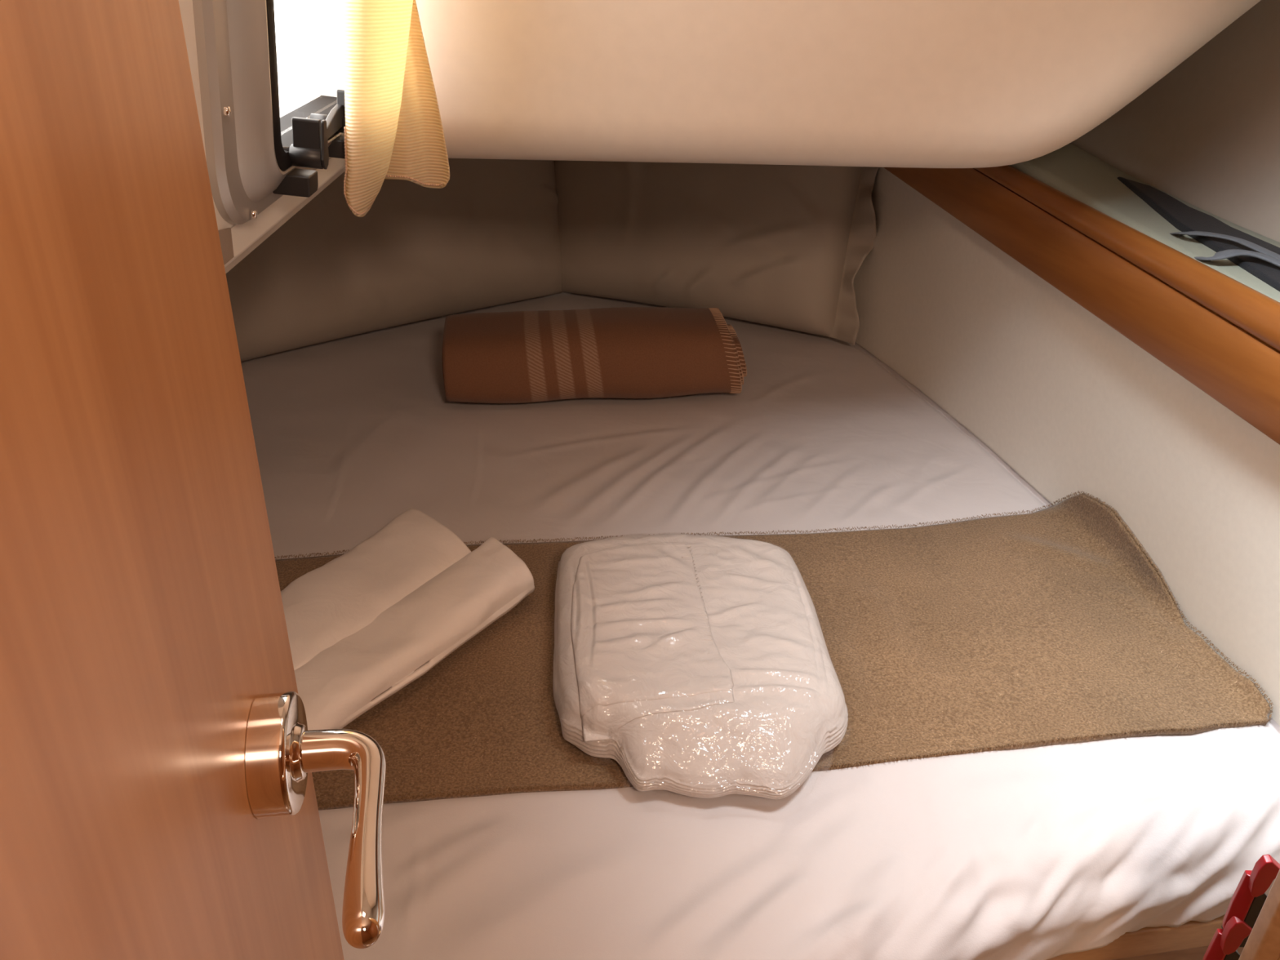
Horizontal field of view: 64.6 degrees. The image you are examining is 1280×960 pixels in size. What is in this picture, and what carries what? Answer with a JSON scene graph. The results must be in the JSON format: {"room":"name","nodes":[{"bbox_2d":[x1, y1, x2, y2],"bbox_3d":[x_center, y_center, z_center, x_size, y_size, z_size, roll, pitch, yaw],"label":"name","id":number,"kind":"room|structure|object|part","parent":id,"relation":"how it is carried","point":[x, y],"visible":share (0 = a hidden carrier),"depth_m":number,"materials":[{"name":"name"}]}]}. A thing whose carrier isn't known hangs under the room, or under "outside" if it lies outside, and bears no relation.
{"room":"boat cabin","nodes":[
{"label":"boat cabin","id":0,"kind":"room"},
{"bbox_2d":[178,0,345,267],"bbox_3d":[-0.268,-0.241,-0.029,0.112,0.899,2.460,1,28,-2],"label":"wall","id":1,"kind":"structure","parent":0,"point":[244,235],"depth_m":0.81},
{"bbox_2d":[0,0,386,959],"bbox_3d":[-0.101,0.261,0.218,0.076,1.870,0.620,-3,28,-8],"label":"door","id":2,"kind":"structure","parent":1,"relation":"in","point":[159,756],"depth_m":0.28,"materials":[{"name":"brown wood"}]},
{"bbox_3d":[-0.102,0.124,0.371,0.033,0.016,0.105,-12,31,-24],"label":"handle","id":3,"kind":"part","parent":2,"relation":"part of","materials":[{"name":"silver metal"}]},
{"bbox_2d":[217,227,234,264],"bbox_3d":[-0.312,-0.174,0.753,0.004,0.030,0.049,1,28,-2],"label":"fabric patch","id":4,"kind":"object","parent":1,"relation":"attached to","point":[225,235],"visible":0.5,"depth_m":0.76,"materials":[{"name":"beige fabric"}]},
{"bbox_2d":[192,0,344,224],"bbox_3d":[-0.297,-0.475,0.848,0.092,0.429,0.480,1,28,-2],"label":"window","id":5,"kind":"structure","parent":1,"relation":"in","point":[246,134],"depth_m":0.73,"materials":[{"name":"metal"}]},
{"bbox_2d":[272,116,328,197],"bbox_3d":[-0.280,-0.265,0.827,0.054,0.061,0.030,2,28,0],"label":"latch","id":6,"kind":"object","parent":5,"relation":"attached to","point":[309,147],"depth_m":0.82,"materials":[{"name":"black plastic"}]},
{"bbox_3d":[-0.269,-0.279,0.819,0.024,0.027,0.007,1,28,-2],"label":"lever","id":7,"kind":"part","parent":6,"relation":"part of","materials":[{"name":"black plastic"}]},
{"bbox_3d":[-0.256,-0.272,0.823,0.006,0.039,0.017,2,28,0],"label":"plate","id":8,"kind":"part","parent":6,"relation":"part of","materials":[{"name":"black plastic"}]},
{"bbox_2d":[310,88,345,159],"bbox_3d":[-0.284,-0.337,0.958,0.054,0.061,0.030,2,28,0],"label":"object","id":9,"kind":"structure","parent":5,"relation":"attached to","point":[336,148],"depth_m":0.95,"materials":[{"name":"black plastic"}]},
{"bbox_3d":[-0.273,-0.352,0.950,0.024,0.027,0.007,1,28,-2],"label":"lever","id":10,"kind":"part","parent":9,"relation":"part of","materials":[{"name":"black plastic"}]},
{"bbox_3d":[-0.282,-0.362,0.986,0.008,0.026,0.206,1,28,-2],"label":"latch rail","id":11,"kind":"part","parent":5,"relation":"part of","materials":[{"name":"black plastic"}]},
{"bbox_2d":[340,0,449,217],"bbox_3d":[-0.237,-0.413,0.945,0.086,0.310,0.150,2,28,0],"label":"curtain","id":12,"kind":"object","parent":5,"relation":"hanging from","point":[393,130],"visible":1,"depth_m":0.94,"materials":[{"name":"beige fabric"}]},
{"bbox_2d":[226,70,562,361],"bbox_3d":[-0.529,-0.527,1.932,0.959,0.474,0.273,-21,35,-35],"label":"wall","id":13,"kind":"structure","parent":0,"point":[489,237],"depth_m":1.90,"materials":[{"name":"beige fabric"}]},
{"bbox_2d":[853,167,1279,725],"bbox_3d":[0.531,0.050,1.669,0.104,0.970,2.162,-4,29,-11],"label":"wall","id":14,"kind":"structure","parent":0,"point":[1070,403],"depth_m":1.35,"materials":[{"name":"white paint"}]},
{"bbox_2d":[884,164,1279,444],"bbox_3d":[0.570,-0.295,1.327,0.027,0.212,1.703,-4,28,-10],"label":"rail","id":15,"kind":"object","parent":14,"relation":"attached to","point":[1220,334],"visible":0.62,"depth_m":1.20,"materials":[{"name":"brown wood"}]},
{"bbox_3d":[0.570,-0.329,1.309,0.027,0.135,1.703,-4,28,-10],"label":"moulding","id":16,"kind":"part","parent":15,"relation":"part of","materials":[{"name":"brown wood"}]},
{"bbox_2d":[1071,0,1279,242],"bbox_3d":[0.801,-0.740,1.240,0.283,1.080,2.250,-9,30,-18],"label":"wall","id":17,"kind":"structure","parent":0,"point":[1206,135],"depth_m":1.28,"materials":[{"name":"beige paint"}]},
{"bbox_2d":[297,0,1261,168],"bbox_3d":[0.212,-1.020,1.499,1.091,0.847,1.350,2,28,0],"label":"ceiling","id":18,"kind":"structure","parent":17,"relation":"attached to","point":[874,83],"depth_m":1.05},
{"bbox_2d":[1008,142,1279,302],"bbox_3d":[0.603,-0.401,1.379,0.395,0.230,2.214,-9,30,-18],"label":"shelf","id":19,"kind":"object","parent":17,"relation":"attached to","point":[1070,170],"visible":0.2,"depth_m":1.32,"materials":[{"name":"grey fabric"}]},
{"bbox_2d":[1117,176,1279,291],"bbox_3d":[0.702,-0.290,1.214,0.084,0.054,0.451,-2,28,-7],"label":"cloth","id":20,"kind":"object","parent":19,"relation":"on","point":[1184,218],"visible":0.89,"depth_m":1.22,"materials":[{"name":"grey fabric"}]},
{"bbox_2d":[1169,231,1279,260],"bbox_3d":[0.691,-0.258,1.146,0.042,0.016,0.202,-12,31,-23],"label":"strap","id":21,"kind":"object","parent":20,"relation":"on","point":[1248,244],"visible":1,"depth_m":1.17,"materials":[{"name":"grey fabric"}]},
{"bbox_2d":[1194,248,1279,266],"bbox_3d":[0.678,-0.236,1.117,0.054,0.023,0.164,-23,36,-38],"label":"strap","id":22,"kind":"object","parent":20,"relation":"on","point":[1225,254],"visible":0.83,"depth_m":1.12,"materials":[{"name":"grey"}]},
{"bbox_2d":[1221,854,1279,946],"bbox_3d":[0.445,0.304,0.742,0.022,0.095,0.020,2,28,0],"label":"hook","id":23,"kind":"object","parent":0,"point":[1249,897],"visible":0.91,"depth_m":0.73,"materials":[{"name":"red plastic"}]},
{"bbox_3d":[-0.071,0.816,1.284,2.700,0.050,3.700,2,28,0],"label":"floor","id":24,"kind":"structure","parent":0,"visible":0},
{"bbox_2d":[1048,914,1244,959],"bbox_3d":[-0.337,0.251,1.764,2.020,0.485,2.030,2,28,0],"label":"frame","id":25,"kind":"object","parent":24,"relation":"on","point":[1190,940],"visible":0.15,"depth_m":0.97,"materials":[{"name":"brown wood"}]},
{"bbox_2d":[240,291,1279,959],"bbox_3d":[-0.325,-0.014,1.615,2.010,0.119,2.063,2,28,0],"label":"mattress","id":26,"kind":"object","parent":25,"relation":"on","point":[1050,851],"visible":0.41,"depth_m":0.96,"materials":[{"name":"grey fabric"}]},
{"bbox_2d":[442,306,746,403],"bbox_3d":[-0.075,-0.218,1.740,0.513,0.135,0.202,-2,28,-7],"label":"blanket","id":27,"kind":"object","parent":26,"relation":"on","point":[515,357],"visible":1,"depth_m":1.66,"materials":[{"name":"brown fabric"}]},
{"bbox_2d":[554,160,879,344],"bbox_3d":[0.121,-0.596,2.076,0.769,0.490,0.268,13,30,21],"label":"pillow","id":28,"kind":"object","parent":26,"relation":"on","point":[780,246],"visible":0.65,"depth_m":1.99,"materials":[{"name":"beige fabric"}]},
{"bbox_2d":[274,490,1274,810],"bbox_3d":[0.048,0.151,1.139,1.190,0.073,0.462,-3,28,-9],"label":"blanket","id":29,"kind":"object","parent":26,"relation":"on","point":[1055,624],"visible":0.62,"depth_m":1.11,"materials":[{"name":"brown fabric"}]},
{"bbox_2d":[280,507,471,670],"bbox_3d":[-0.336,0.139,1.134,0.150,0.046,0.406,16,31,25],"label":"cloth","id":30,"kind":"object","parent":29,"relation":"on","point":[331,602],"visible":0.52,"depth_m":1.15,"materials":[{"name":"white fabric"}]},
{"bbox_2d":[293,537,534,730],"bbox_3d":[-0.268,0.176,1.065,0.112,0.049,0.438,19,33,30],"label":"cloth","id":31,"kind":"object","parent":29,"relation":"on","point":[352,676],"visible":0.72,"depth_m":1.06,"materials":[{"name":"white fabric"}]},
{"bbox_2d":[552,533,848,799],"bbox_3d":[0.054,0.168,1.073,0.313,0.070,0.409,2,28,0],"label":"package","id":32,"kind":"object","parent":29,"relation":"on","point":[701,666],"visible":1,"depth_m":0.99,"materials":[{"name":"grey"}]},
{"bbox_3d":[-0.337,0.263,1.781,2.020,0.448,1.990,2,28,0],"label":"panel","id":33,"kind":"part","parent":25,"relation":"part of","materials":[{"name":"brown wood"}]},
{"bbox_2d":[1238,869,1279,959],"bbox_3d":[0.425,0.096,0.565,0.011,1.920,0.018,2,28,0],"label":"trim","id":34,"kind":"structure","parent":24,"relation":"on","point":[1263,943],"depth_m":0.67,"materials":[{"name":"brown wood"}]},
{"bbox_2d":[1202,915,1252,959],"bbox_3d":[0.442,0.359,0.771,0.022,0.095,0.020,2,28,0],"label":"hook","id":35,"kind":"object","parent":34,"relation":"attached to","point":[1224,944],"visible":0.92,"depth_m":0.75,"materials":[{"name":"red plastic"}]},
{"bbox_3d":[-1.383,0.286,0.992,0.050,1.100,3.550,2,28,0],"label":"wall","id":36,"kind":"structure","parent":0,"visible":0},
{"bbox_2d":[224,45,345,274],"bbox_3d":[-0.812,-0.125,0.711,1.069,0.025,3.647,2,28,0],"label":"trim","id":37,"kind":"structure","parent":36,"relation":"attached to","point":[293,93],"depth_m":1.62,"materials":[{"name":"white"}]}
]}

